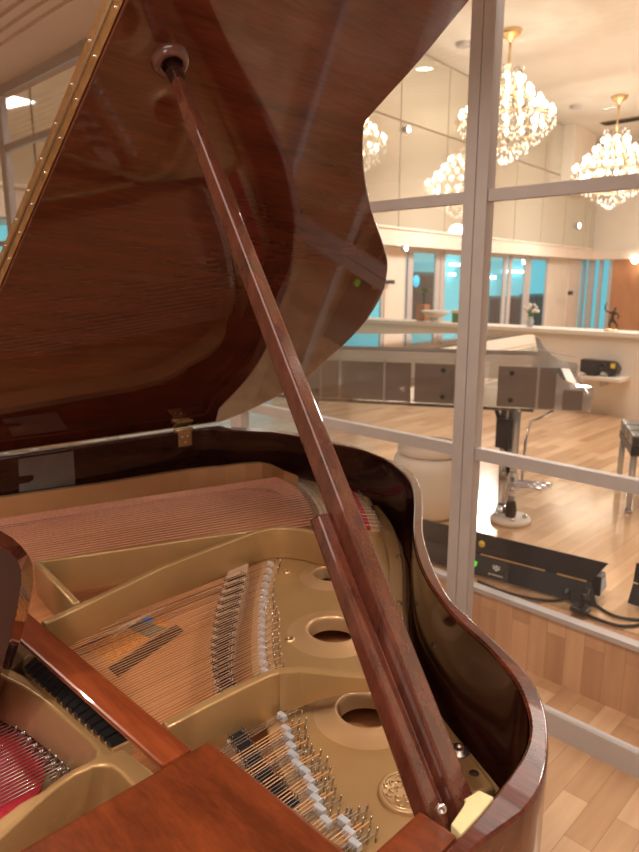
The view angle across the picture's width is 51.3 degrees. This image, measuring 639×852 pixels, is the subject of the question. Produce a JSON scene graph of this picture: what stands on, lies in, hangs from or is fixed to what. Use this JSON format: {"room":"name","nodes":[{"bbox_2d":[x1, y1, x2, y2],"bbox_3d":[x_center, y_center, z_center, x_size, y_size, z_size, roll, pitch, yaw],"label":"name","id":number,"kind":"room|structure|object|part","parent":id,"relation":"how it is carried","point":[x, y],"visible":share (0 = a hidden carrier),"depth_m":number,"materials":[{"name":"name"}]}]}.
{"room":"music room","nodes":[
{"label":"music room","id":0,"kind":"room"},
{"bbox_2d":[0,0,102,84],"bbox_3d":[-1.609,-1.370,0.224,10.000,0.080,5.450,12,17,44],"label":"ceiling","id":1,"kind":"structure","parent":0,"point":[75,25],"depth_m":3.54,"materials":[{"name":"white paint"}]},
{"bbox_2d":[0,0,85,53],"bbox_3d":[-1.494,-1.349,0.346,10.000,0.020,4.470,12,17,44],"label":"trim","id":2,"kind":"structure","parent":1,"relation":"attached to","point":[20,6],"depth_m":3.19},
{"bbox_2d":[0,225,545,320],"bbox_3d":[1.604,-2.499,12.416,0.100,2.450,16.516,10,16,38],"label":"wall","id":3,"kind":"structure","parent":0,"point":[422,262],"depth_m":13.91,"materials":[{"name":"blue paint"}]},
{"bbox_2d":[27,449,638,719],"bbox_3d":[0.467,0.725,2.881,12.100,0.247,0.100,12,17,44],"label":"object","id":4,"kind":"structure","parent":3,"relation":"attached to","point":[602,671],"depth_m":2.41,"materials":[{"name":"brown wood"}]},
{"bbox_2d":[449,263,459,265],"bbox_3d":[2.751,-3.279,13.504,0.050,0.052,0.437,10,16,38],"label":"light","id":5,"kind":"object","parent":3,"relation":"attached to","point":[450,264],"visible":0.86,"depth_m":13.44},
{"bbox_2d":[507,270,523,272],"bbox_3d":[4.707,-3.696,15.912,0.050,0.060,1.088,10,16,38],"label":"light","id":6,"kind":"object","parent":3,"relation":"attached to","point":[513,271],"visible":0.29,"depth_m":15.92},
{"bbox_2d":[433,567,638,651],"bbox_3d":[0.438,0.601,2.825,12.100,0.018,0.040,12,17,44],"label":"trim","id":7,"kind":"structure","parent":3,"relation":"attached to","point":[591,629],"depth_m":2.41,"materials":[{"name":"white wood"}]},
{"bbox_2d":[0,54,600,258],"bbox_3d":[2.108,-4.350,10.938,0.105,2.800,15.516,10,16,38],"label":"wall","id":8,"kind":"structure","parent":0,"point":[429,159],"depth_m":10.71,"materials":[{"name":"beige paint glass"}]},
{"bbox_3d":[-2.551,-2.692,5.283,0.020,1.510,0.494,10,16,38],"label":"panel","id":9,"kind":"part","parent":8,"relation":"part of","materials":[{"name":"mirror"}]},
{"bbox_2d":[0,241,9,454],"bbox_3d":[-2.567,-1.028,5.139,1.154,2.700,0.030,12,17,44],"label":"window","id":10,"kind":"structure","parent":8,"relation":"in","point":[1,242],"depth_m":4.78,"materials":[{"name":"clear glass"}]},
{"bbox_2d":[0,181,595,259],"bbox_3d":[1.900,-3.164,11.502,0.900,0.240,15.716,10,16,38],"label":"trim","id":11,"kind":"structure","parent":8,"relation":"attached to","point":[390,237],"depth_m":11.24,"materials":[{"name":"beige paint"}]},
{"bbox_3d":[0.730,-3.571,9.279,0.020,1.510,1.407,10,16,38],"label":"panel","id":12,"kind":"part","parent":8,"relation":"part of","materials":[{"name":"mirror"}]},
{"bbox_3d":[0.730,-4.821,9.004,0.020,1.010,1.407,10,16,38],"label":"panel","id":13,"kind":"part","parent":8,"relation":"part of","materials":[{"name":"mirror"}]},
{"bbox_2d":[400,245,407,250],"bbox_3d":[1.259,-2.650,9.909,0.083,0.090,0.090,10,16,38],"label":"wall spotlight","id":14,"kind":"object","parent":8,"relation":"attached to","point":[403,247],"visible":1,"depth_m":9.88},
{"bbox_2d":[403,126,409,132],"bbox_3d":[1.270,-4.332,9.719,0.083,0.090,0.090,10,16,38],"label":"wall spotlight","id":15,"kind":"object","parent":8,"relation":"attached to","point":[406,129],"visible":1,"depth_m":9.69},
{"bbox_3d":[1.621,-3.810,10.365,0.020,1.510,1.407,10,16,38],"label":"panel","id":16,"kind":"part","parent":8,"relation":"part of","materials":[{"name":"mirror"}]},
{"bbox_3d":[1.621,-5.060,10.090,0.020,1.010,1.407,10,16,38],"label":"panel","id":17,"kind":"part","parent":8,"relation":"part of","materials":[{"name":"mirror"}]},
{"bbox_3d":[2.513,-4.048,11.451,0.020,1.510,1.407,10,16,38],"label":"panel","id":18,"kind":"part","parent":8,"relation":"part of","materials":[{"name":"mirror"}]},
{"bbox_3d":[2.513,-5.299,11.177,0.020,1.010,1.407,10,16,38],"label":"panel","id":19,"kind":"part","parent":8,"relation":"part of","materials":[{"name":"mirror"}]},
{"bbox_3d":[3.404,-4.287,12.538,0.020,1.510,1.407,10,16,38],"label":"panel","id":20,"kind":"part","parent":8,"relation":"part of","materials":[{"name":"mirror"}]},
{"bbox_3d":[3.404,-5.537,12.263,0.020,1.010,1.407,10,16,38],"label":"panel","id":21,"kind":"part","parent":8,"relation":"part of","materials":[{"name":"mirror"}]},
{"bbox_3d":[4.296,-4.526,13.624,0.020,1.510,1.407,10,16,38],"label":"panel","id":22,"kind":"part","parent":8,"relation":"part of","materials":[{"name":"mirror"}]},
{"bbox_3d":[4.296,-5.776,13.349,0.020,1.010,1.407,10,16,38],"label":"panel","id":23,"kind":"part","parent":8,"relation":"part of","materials":[{"name":"mirror"}]},
{"bbox_3d":[5.187,-4.765,14.710,0.020,1.510,1.407,10,16,38],"label":"panel","id":24,"kind":"part","parent":8,"relation":"part of","materials":[{"name":"mirror"}]},
{"bbox_3d":[5.187,-6.015,14.435,0.020,1.010,1.407,10,16,38],"label":"panel","id":25,"kind":"part","parent":8,"relation":"part of","materials":[{"name":"mirror"}]},
{"bbox_3d":[6.079,-5.004,15.796,0.020,1.510,1.407,10,16,38],"label":"panel","id":26,"kind":"part","parent":8,"relation":"part of","materials":[{"name":"mirror"}]},
{"bbox_2d":[560,124,596,197],"bbox_3d":[5.895,-5.982,15.125,0.250,1.390,1.454,10,16,38],"label":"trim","id":27,"kind":"structure","parent":8,"relation":"attached to","point":[578,142],"depth_m":14.63,"materials":[{"name":"beige paint"}]},
{"bbox_3d":[6.759,-5.186,16.625,0.020,1.510,0.733,10,16,38],"label":"panel","id":28,"kind":"part","parent":8,"relation":"part of","materials":[{"name":"mirror"}]},
{"bbox_3d":[6.759,-6.436,16.350,0.020,1.010,0.733,10,16,38],"label":"panel","id":29,"kind":"part","parent":8,"relation":"part of","materials":[{"name":"mirror"}]},
{"bbox_2d":[7,450,638,851],"bbox_3d":[-1.534,1.339,0.895,10.000,0.100,5.660,12,17,44],"label":"floor","id":30,"kind":"structure","parent":0,"point":[591,805],"depth_m":1.93,"materials":[{"name":"brown wood"}]},
{"bbox_2d":[0,95,35,450],"bbox_3d":[-2.128,-0.933,4.711,0.083,2.700,0.045,12,17,44],"label":"trim","id":31,"kind":"structure","parent":30,"relation":"on","point":[4,158],"depth_m":4.51,"materials":[{"name":"beige paint"}]},
{"bbox_2d":[0,43,106,449],"bbox_3d":[-1.690,-0.839,4.282,1.154,2.700,0.030,12,17,44],"label":"window","id":32,"kind":"structure","parent":30,"relation":"on","point":[32,99],"depth_m":4.16,"materials":[{"name":"clear glass"}]},
{"bbox_3d":[-1.690,-0.839,4.282,1.154,2.700,0.030,12,17,44],"label":"frame","id":33,"kind":"part","parent":32,"relation":"part of","materials":[{"name":"wood"}]},
{"bbox_2d":[78,38,116,439],"bbox_3d":[-1.252,-0.745,3.854,0.083,2.700,0.045,12,17,44],"label":"trim","id":34,"kind":"structure","parent":30,"relation":"on","point":[82,42],"depth_m":3.57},
{"bbox_2d":[117,419,229,437],"bbox_3d":[-0.813,-0.651,3.426,1.154,2.700,0.030,12,17,44],"label":"window","id":35,"kind":"structure","parent":30,"relation":"on","point":[226,423],"depth_m":3.39,"materials":[{"name":"clear glass"}]},
{"bbox_2d":[230,412,244,427],"bbox_3d":[-0.375,-0.557,2.998,0.083,2.700,0.045,12,17,44],"label":"trim","id":36,"kind":"structure","parent":30,"relation":"on","point":[239,420],"depth_m":3.08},
{"bbox_2d":[0,0,547,851],"bbox_3d":[-0.349,0.252,1.233,1.701,1.878,1.695,12,17,44],"label":"grand piano","id":37,"kind":"object","parent":30,"relation":"on","point":[214,638],"visible":1,"depth_m":0.97,"materials":[{"name":"brown wood"}]},
{"bbox_3d":[-0.652,0.374,1.073,1.018,0.655,0.002,12,17,44],"label":"desk panel","id":38,"kind":"part","parent":37,"relation":"part of","materials":[{"name":"paint"}]},
{"bbox_3d":[-0.447,0.415,0.870,0.605,0.015,0.240,12,17,44],"label":"pin block plate","id":39,"kind":"part","parent":37,"relation":"part of","materials":[{"name":"metal"}]},
{"bbox_3d":[-0.360,0.381,0.760,0.416,0.070,0.178,12,17,44],"label":"pocket frame","id":40,"kind":"part","parent":37,"relation":"part of","materials":[{"name":"brown metal"}]},
{"bbox_3d":[-0.302,0.355,0.810,0.242,0.050,0.029,12,17,44],"label":"damper rail","id":41,"kind":"part","parent":37,"relation":"part of","materials":[{"name":"black wood"}]},
{"bbox_3d":[-0.395,0.270,0.886,0.718,0.007,0.046,12,17,44],"label":"cross rail","id":42,"kind":"part","parent":37,"relation":"part of","materials":[{"name":"red wood"}]},
{"bbox_2d":[150,43,188,78],"bbox_3d":[-0.180,-0.440,0.803,0.043,0.033,0.048,12,17,44],"label":"socket","id":43,"kind":"object","parent":37,"relation":"on","point":[167,60],"depth_m":0.79,"materials":[{"name":"brown wood"}]},
{"bbox_2d":[21,742,344,851],"bbox_3d":[-0.216,0.368,0.388,0.206,0.025,0.519,12,17,44],"label":"desk tray","id":44,"kind":"object","parent":37,"relation":"on","point":[202,801],"depth_m":0.54,"materials":[{"name":"brown wood"}]},
{"bbox_3d":[-0.190,-0.302,1.435,1.309,0.864,0.977,12,17,44],"label":"lid","id":45,"kind":"part","parent":37,"relation":"part of","materials":[{"name":"brown wood"}]},
{"bbox_3d":[0.150,0.331,1.256,0.078,0.035,1.001,0,12,-2],"label":"rail","id":46,"kind":"part","parent":37,"relation":"part of","materials":[{"name":"brown wood"}]},
{"bbox_2d":[245,192,463,454],"bbox_3d":[0.061,-0.463,2.573,1.146,2.700,0.030,12,17,44],"label":"window","id":47,"kind":"structure","parent":30,"relation":"on","point":[326,383],"depth_m":2.63,"materials":[{"name":"clear glass"}]},
{"bbox_3d":[0.061,-0.463,2.573,1.146,2.600,0.001,12,17,44],"label":"pane","id":48,"kind":"part","parent":47,"relation":"part of","materials":[{"name":"clear glass"}]},
{"bbox_2d":[446,0,504,619],"bbox_3d":[0.496,-0.370,2.147,0.083,2.700,0.045,12,17,44],"label":"window frame","id":49,"kind":"structure","parent":30,"relation":"on","point":[487,17],"depth_m":2.11,"materials":[{"name":"grey wood"}]},
{"bbox_2d":[475,173,638,779],"bbox_3d":[0.938,-0.275,1.716,1.162,2.700,0.030,12,17,44],"label":"window","id":50,"kind":"structure","parent":30,"relation":"on","point":[621,755],"depth_m":2.00,"materials":[{"name":"grey metal"}]},
{"bbox_2d":[383,247,404,318],"bbox_3d":[1.177,-1.865,10.693,0.050,1.950,0.563,10,16,38],"label":"wall","id":51,"kind":"structure","parent":0,"point":[393,293],"depth_m":10.59,"materials":[{"name":"beige paint"}]},
{"bbox_2d":[379,246,385,317],"bbox_3d":[0.646,-1.729,10.053,0.080,1.950,1.282,10,16,38],"label":"window","id":52,"kind":"structure","parent":51,"relation":"in","point":[381,300],"depth_m":10.42,"materials":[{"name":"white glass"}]},
{"bbox_2d":[385,280,394,283],"bbox_3d":[1.097,-2.233,10.312,0.030,0.061,0.228,10,16,38],"label":"door sign","id":53,"kind":"object","parent":51,"relation":"attached to","point":[387,281],"visible":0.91,"depth_m":10.29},
{"bbox_2d":[403,248,440,318],"bbox_3d":[1.704,-2.012,11.341,0.080,1.950,1.292,10,16,38],"label":"window","id":54,"kind":"structure","parent":51,"relation":"in","point":[409,254],"depth_m":11.04,"materials":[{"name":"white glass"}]},
{"bbox_2d":[413,275,419,286],"bbox_3d":[1.615,-2.419,11.096,0.012,0.200,0.200,10,16,38],"label":"round sticker","id":55,"kind":"object","parent":54,"relation":"attached to","point":[416,280],"visible":1,"depth_m":11.09,"materials":[{"name":"blue plastic"}]},
{"bbox_2d":[340,322,638,418],"bbox_3d":[3.666,-0.192,5.160,12.000,0.860,0.270,12,17,44],"label":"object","id":56,"kind":"structure","parent":0,"point":[621,399],"depth_m":6.25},
{"bbox_2d":[365,317,638,337],"bbox_3d":[3.670,-0.630,5.067,12.000,0.035,0.340,12,17,44],"label":"trim","id":57,"kind":"structure","parent":56,"relation":"on","point":[546,329],"depth_m":6.49,"materials":[{"name":"white paint"}]},
{"bbox_2d":[416,288,432,320],"bbox_3d":[1.185,-1.384,7.551,0.192,0.371,0.183,12,17,44],"label":"potted tree","id":58,"kind":"object","parent":57,"relation":"on","point":[420,316],"visible":1,"depth_m":7.53,"materials":[{"name":"green plant"}]},
{"bbox_3d":[1.181,-1.291,7.572,0.110,0.180,0.110,12,17,44],"label":"pot","id":59,"kind":"part","parent":58,"relation":"part of","materials":[{"name":"orange ceramic"}]},
{"bbox_2d":[421,310,449,321],"bbox_3d":[1.274,-1.204,7.306,0.330,0.125,0.330,12,17,44],"label":"pedestal bowl","id":60,"kind":"object","parent":57,"relation":"on","point":[435,315],"visible":0.99,"depth_m":7.22,"materials":[{"name":"white ceramic"}]},
{"bbox_2d":[451,310,457,322],"bbox_3d":[1.521,-1.193,7.244,0.130,0.130,0.120,12,17,44],"label":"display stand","id":61,"kind":"object","parent":57,"relation":"on","point":[454,312],"visible":0.49,"depth_m":7.22,"materials":[{"name":"green plant"}]},
{"bbox_2d":[522,303,539,326],"bbox_3d":[2.076,-1.097,6.559,0.162,0.235,0.136,12,17,44],"label":"flower vase","id":62,"kind":"object","parent":57,"relation":"on","point":[528,306],"visible":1,"depth_m":6.55,"materials":[{"name":"plant"}]},
{"bbox_2d":[604,303,618,331],"bbox_3d":[2.636,-0.982,5.990,0.120,0.255,0.120,12,17,44],"label":"statuette","id":63,"kind":"object","parent":57,"relation":"on","point":[613,313],"visible":1,"depth_m":5.98,"materials":[{"name":"gold metal"}]},
{"bbox_2d":[578,373,630,385],"bbox_3d":[2.513,-0.402,5.933,0.420,0.095,0.250,12,17,44],"label":"wall ledge","id":64,"kind":"object","parent":56,"relation":"attached to","point":[604,379],"visible":0.73,"depth_m":5.85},
{"bbox_2d":[580,358,621,376],"bbox_3d":[2.486,-0.513,5.876,0.338,0.145,0.127,6,14,25],"label":"equipment case","id":65,"kind":"object","parent":64,"relation":"on","point":[590,367],"visible":1,"depth_m":5.86,"materials":[{"name":"black paint"}]},
{"bbox_2d":[347,402,638,635],"bbox_3d":[1.842,0.418,4.222,12.100,0.230,3.790,12,17,44],"label":"floor","id":66,"kind":"structure","parent":0,"point":[570,517],"depth_m":3.84,"materials":[{"name":"brown wood"}]},
{"bbox_2d":[393,436,452,521],"bbox_3d":[0.574,0.264,3.477,0.390,0.392,0.390,12,17,44],"label":"seat","id":67,"kind":"object","parent":66,"relation":"on","point":[432,469],"visible":0.38,"depth_m":3.30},
{"bbox_2d":[397,436,452,459],"bbox_3d":[0.574,0.102,3.441,0.340,0.062,0.340,12,17,44],"label":"cushion","id":68,"kind":"object","parent":67,"relation":"on","point":[405,452],"depth_m":3.31,"materials":[{"name":"beige fabric"}]},
{"bbox_2d":[339,334,593,527],"bbox_3d":[0.554,-0.061,3.827,1.780,0.875,1.016,4,13,16],"label":"piano","id":69,"kind":"object","parent":66,"relation":"on","point":[516,390],"visible":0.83,"depth_m":3.30,"materials":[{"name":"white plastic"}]},
{"bbox_3d":[0.432,-0.488,3.779,1.520,0.020,1.000,4,13,16],"label":"lid","id":70,"kind":"part","parent":69,"relation":"part of","materials":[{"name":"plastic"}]},
{"bbox_3d":[0.942,0.148,3.378,0.070,0.520,0.070,12,17,44],"label":"leg","id":71,"kind":"part","parent":69,"relation":"part of","materials":[{"name":"clear plastic"}]},
{"bbox_3d":[0.970,0.415,3.372,0.060,0.090,0.060,12,17,44],"label":"post","id":72,"kind":"part","parent":69,"relation":"part of","materials":[{"name":"brown metal"}]},
{"bbox_3d":[1.422,-0.405,4.008,0.260,0.270,0.040,4,13,16],"label":"arm","id":73,"kind":"part","parent":69,"relation":"part of","materials":[{"name":"plastic"}]},
{"bbox_3d":[1.147,-0.207,3.109,0.260,0.270,0.040,4,13,16],"label":"arm","id":74,"kind":"part","parent":69,"relation":"part of","materials":[{"name":"plastic"}]},
{"bbox_2d":[423,519,607,607],"bbox_3d":[0.748,0.539,2.723,0.813,0.173,0.199,9,15,36],"label":"stage light","id":75,"kind":"object","parent":66,"relation":"on","point":[540,569],"visible":0.89,"depth_m":2.63,"materials":[{"name":"black paint"}]},
{"bbox_3d":[0.926,0.626,2.496,0.027,0.028,0.030,9,15,36],"label":"knob","id":76,"kind":"part","parent":75,"relation":"part of","materials":[{"name":"black paint"}]},
{"bbox_2d":[477,580,565,601],"bbox_3d":[0.792,0.645,2.590,0.364,0.025,0.077,6,14,24],"label":"power cable","id":77,"kind":"object","parent":66,"relation":"on","point":[478,581],"visible":0.96,"depth_m":2.56,"materials":[{"name":"black rubber"}]},
{"bbox_2d":[570,587,590,615],"bbox_3d":[0.959,0.639,2.435,0.060,0.096,0.054,12,17,44],"label":"clamp","id":78,"kind":"object","parent":66,"relation":"on","point":[581,608],"visible":1,"depth_m":2.42,"materials":[{"name":"black metal"}]},
{"bbox_3d":[0.968,0.625,2.427,0.032,0.032,0.020,12,17,44],"label":"knob","id":79,"kind":"part","parent":78,"relation":"part of","materials":[{"name":"black paint"}]},
{"bbox_3d":[0.968,0.639,2.437,0.028,0.096,0.038,12,17,44],"label":"stem","id":80,"kind":"part","parent":78,"relation":"part of","materials":[{"name":"black paint"}]},
{"bbox_2d":[569,595,638,627],"bbox_3d":[1.023,0.676,2.430,0.303,0.036,0.102,12,17,44],"label":"power cable","id":81,"kind":"object","parent":66,"relation":"on","point":[570,596],"visible":0.7,"depth_m":2.36,"materials":[{"name":"black rubber"}]},
{"bbox_2d":[596,603,638,621],"bbox_3d":[1.036,0.645,2.499,0.055,0.070,0.334,-8,15,-34],"label":"power cable","id":82,"kind":"object","parent":66,"relation":"on","point":[598,606],"visible":0.44,"depth_m":2.41,"materials":[{"name":"black rubber"}]},
{"bbox_2d":[616,420,638,512],"bbox_3d":[2.027,0.232,3.568,0.740,0.415,0.454,4,13,17],"label":"piano bench","id":83,"kind":"object","parent":66,"relation":"on","point":[629,431],"visible":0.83,"depth_m":3.53,"materials":[{"name":"black paint"}]},
{"bbox_3d":[1.753,0.211,3.871,0.032,0.295,0.034,12,17,44],"label":"leg","id":84,"kind":"part","parent":83,"relation":"part of","materials":[{"name":"plastic"}]},
{"bbox_3d":[2.027,0.110,3.541,0.740,0.045,0.454,4,13,17],"label":"seat frame","id":85,"kind":"part","parent":83,"relation":"part of","materials":[{"name":"black paint"}]},
{"bbox_2d":[621,420,638,446],"bbox_3d":[2.027,0.058,3.530,0.736,0.060,0.450,4,13,17],"label":"cushion","id":86,"kind":"object","parent":83,"relation":"on","point":[629,428],"depth_m":3.59,"materials":[{"name":"black leather"}]},
{"bbox_3d":[1.632,0.296,3.484,0.032,0.295,0.034,12,17,44],"label":"leg","id":87,"kind":"part","parent":83,"relation":"part of","materials":[{"name":"plastic"}]},
{"bbox_2d":[628,563,638,606],"bbox_3d":[1.467,0.651,2.249,0.199,0.158,0.780,-12,17,-42],"label":"stage light","id":88,"kind":"object","parent":66,"relation":"on","point":[633,599],"visible":1,"depth_m":2.50,"materials":[{"name":"black paint"}]},
{"bbox_2d":[425,0,638,143],"bbox_3d":[5.993,-5.242,8.241,16.500,0.100,17.550,12,17,44],"label":"ceiling","id":89,"kind":"structure","parent":0,"point":[585,53],"depth_m":9.97,"materials":[{"name":"white paint"}]},
{"bbox_2d":[455,40,469,48],"bbox_3d":[2.062,-5.436,9.495,0.240,0.060,0.240,12,17,44],"label":"smoke detector","id":90,"kind":"object","parent":89,"relation":"attached to","point":[463,44],"visible":0.88,"depth_m":9.43,"materials":[{"name":"white plastic"}]},
{"bbox_2d":[456,26,556,164],"bbox_3d":[2.586,-4.513,9.183,1.368,1.729,1.343,12,17,44],"label":"chandelier","id":91,"kind":"object","parent":89,"relation":"hanging from","point":[511,32],"visible":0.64,"depth_m":8.99,"materials":[{"name":"glass"}]},
{"bbox_3d":[2.594,-4.358,9.225,1.253,0.818,1.253,12,17,44],"label":"frame","id":92,"kind":"part","parent":91,"relation":"part of","materials":[{"name":"gold metal"}]},
{"bbox_3d":[2.594,-5.064,9.069,0.033,0.403,0.033,-5,13,-22],"label":"rod","id":93,"kind":"part","parent":91,"relation":"part of","materials":[{"name":"gold metal"}]},
{"bbox_3d":[2.974,-4.235,8.750,0.057,0.102,0.054,12,17,44],"label":"bulb","id":94,"kind":"part","parent":91,"relation":"part of","materials":[{"name":"white glass"}]},
{"bbox_2d":[570,104,582,109],"bbox_3d":[4.987,-6.192,12.935,0.240,0.060,0.240,12,17,44],"label":"smoke detector","id":95,"kind":"object","parent":89,"relation":"attached to","point":[577,106],"visible":1,"depth_m":12.87,"materials":[{"name":"white plastic"}]},
{"bbox_2d":[570,94,638,208],"bbox_3d":[5.516,-5.083,12.415,1.518,2.003,1.479,11,16,40],"label":"chandelier","id":96,"kind":"object","parent":89,"relation":"hanging from","point":[618,98],"visible":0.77,"depth_m":12.28,"materials":[{"name":"glass"}]},
{"bbox_3d":[5.517,-4.882,12.476,1.404,0.916,1.404,12,17,44],"label":"frame","id":97,"kind":"part","parent":96,"relation":"part of","materials":[{"name":"gold metal"}]},
{"bbox_3d":[5.517,-5.710,12.294,0.033,0.527,0.033,5,13,22],"label":"rod","id":98,"kind":"part","parent":96,"relation":"part of","materials":[{"name":"gold metal"}]},
{"bbox_2d":[600,116,638,125],"bbox_3d":[6.439,-6.451,14.066,0.900,0.030,0.300,12,17,44],"label":"ceiling vent","id":99,"kind":"object","parent":89,"relation":"in","point":[632,119],"visible":1,"depth_m":14.06,"materials":[{"name":"brown metal"}]},
{"bbox_2d":[544,258,581,327],"bbox_3d":[6.088,-3.176,16.660,0.070,1.950,2.312,10,16,38],"label":"wall","id":100,"kind":"structure","parent":0,"point":[557,276],"depth_m":16.57,"materials":[{"name":"beige paint"}]},
{"bbox_2d":[524,257,549,325],"bbox_3d":[5.007,-2.897,15.365,0.080,1.950,1.266,10,16,38],"label":"window","id":101,"kind":"structure","parent":100,"relation":"in","point":[530,258],"depth_m":15.06,"materials":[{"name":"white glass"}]},
{"bbox_2d":[592,139,638,259],"bbox_3d":[11.782,-4.632,12.219,13.621,2.800,0.100,12,17,44],"label":"wall","id":102,"kind":"structure","parent":0,"point":[617,227],"depth_m":16.50,"materials":[{"name":"beige paint"}]},
{"bbox_2d":[582,249,638,260],"bbox_3d":[11.549,-3.468,12.887,14.521,0.240,0.460,12,17,44],"label":"trim","id":103,"kind":"structure","parent":102,"relation":"attached to","point":[618,254],"depth_m":16.63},
{"bbox_2d":[632,257,638,262],"bbox_3d":[7.743,-4.074,16.317,0.160,0.160,0.120,12,17,44],"label":"wall spotlight","id":104,"kind":"object","parent":102,"relation":"attached to","point":[634,259],"visible":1,"depth_m":16.27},
{"bbox_2d":[608,259,638,330],"bbox_3d":[12.176,-2.368,12.748,13.107,2.050,0.100,12,17,44],"label":"wall","id":105,"kind":"structure","parent":0,"point":[625,278],"depth_m":16.94,"materials":[{"name":"orange paint"}]},
{"bbox_2d":[577,260,613,328],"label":"window","id":106,"kind":"structure","parent":105,"relation":"in","point":[592,263],"depth_m":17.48,"materials":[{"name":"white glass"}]},
{"bbox_3d":[7.796,-0.740,10.353,15.500,0.100,13.450,12,17,44],"label":"floor","id":107,"kind":"structure","parent":0,"visible":0},
{"bbox_2d":[405,272,433,319],"bbox_3d":[1.846,-2.054,12.397,0.220,1.589,0.803,10,16,38],"label":"display cabinet","id":108,"kind":"object","parent":107,"relation":"on","point":[426,278],"visible":0.31,"depth_m":12.17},
{"bbox_3d":[1.808,-2.015,12.194,0.020,1.459,0.351,10,16,38],"label":"door","id":109,"kind":"part","parent":108,"relation":"part of","materials":[{"name":"glass"}]},
{"bbox_3d":[2.040,-2.077,12.477,0.020,1.459,0.351,10,16,38],"label":"door","id":110,"kind":"part","parent":108,"relation":"part of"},
{"bbox_2d":[439,251,507,323],"bbox_3d":[3.009,-2.362,12.931,0.080,1.950,2.838,10,16,38],"label":"window","id":111,"kind":"structure","parent":107,"relation":"on","point":[443,253],"depth_m":12.12,"materials":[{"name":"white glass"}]},
{"bbox_2d":[488,296,500,323],"bbox_3d":[3.823,-2.346,14.858,0.220,1.101,0.576,10,16,38],"label":"display cabinet","id":112,"kind":"object","parent":107,"relation":"on","point":[494,301],"visible":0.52,"depth_m":14.68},
{"bbox_3d":[3.821,-2.316,14.698,0.020,0.971,0.238,10,16,38],"label":"door","id":113,"kind":"part","parent":112,"relation":"part of","materials":[{"name":"brown wood"}]},
{"bbox_3d":[3.982,-2.359,14.894,0.020,0.971,0.238,10,16,38],"label":"door","id":114,"kind":"part","parent":112,"relation":"part of","materials":[{"name":"glass"}]},
{"bbox_2d":[504,296,520,324],"bbox_3d":[4.481,-2.513,15.662,0.220,1.082,0.757,10,16,38],"label":"display cabinet","id":115,"kind":"object","parent":107,"relation":"on","point":[515,301],"visible":0.48,"depth_m":15.55,"materials":[{"name":"brown wood"}]},
{"bbox_3d":[4.450,-2.475,15.466,0.020,0.952,0.328,10,16,38],"label":"door","id":116,"kind":"part","parent":115,"relation":"part of","materials":[{"name":"brown wood"}]},
{"bbox_3d":[4.668,-2.533,15.732,0.020,0.952,0.328,10,16,38],"label":"door","id":117,"kind":"part","parent":115,"relation":"part of","materials":[{"name":"glass"}]},
{"bbox_2d":[504,255,528,324],"bbox_3d":[4.280,-2.702,14.479,0.080,1.950,1.033,10,16,38],"label":"window","id":118,"kind":"structure","parent":107,"relation":"on","point":[510,257],"depth_m":14.21,"materials":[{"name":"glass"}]},
{"bbox_2d":[519,294,542,325],"bbox_3d":[5.277,-2.738,16.629,0.220,1.107,1.052,10,16,38],"label":"display cabinet","id":119,"kind":"object","parent":107,"relation":"on","point":[537,299],"visible":0.43,"depth_m":16.57,"materials":[{"name":"glass"}]},
{"bbox_3d":[5.200,-2.688,16.378,0.020,0.977,0.476,10,16,38],"label":"door","id":120,"kind":"part","parent":119,"relation":"part of","materials":[{"name":"glass"}]},
{"bbox_3d":[5.511,-2.771,16.756,0.020,0.977,0.476,10,16,38],"label":"door","id":121,"kind":"part","parent":119,"relation":"part of","materials":[{"name":"glass"}]}
]}

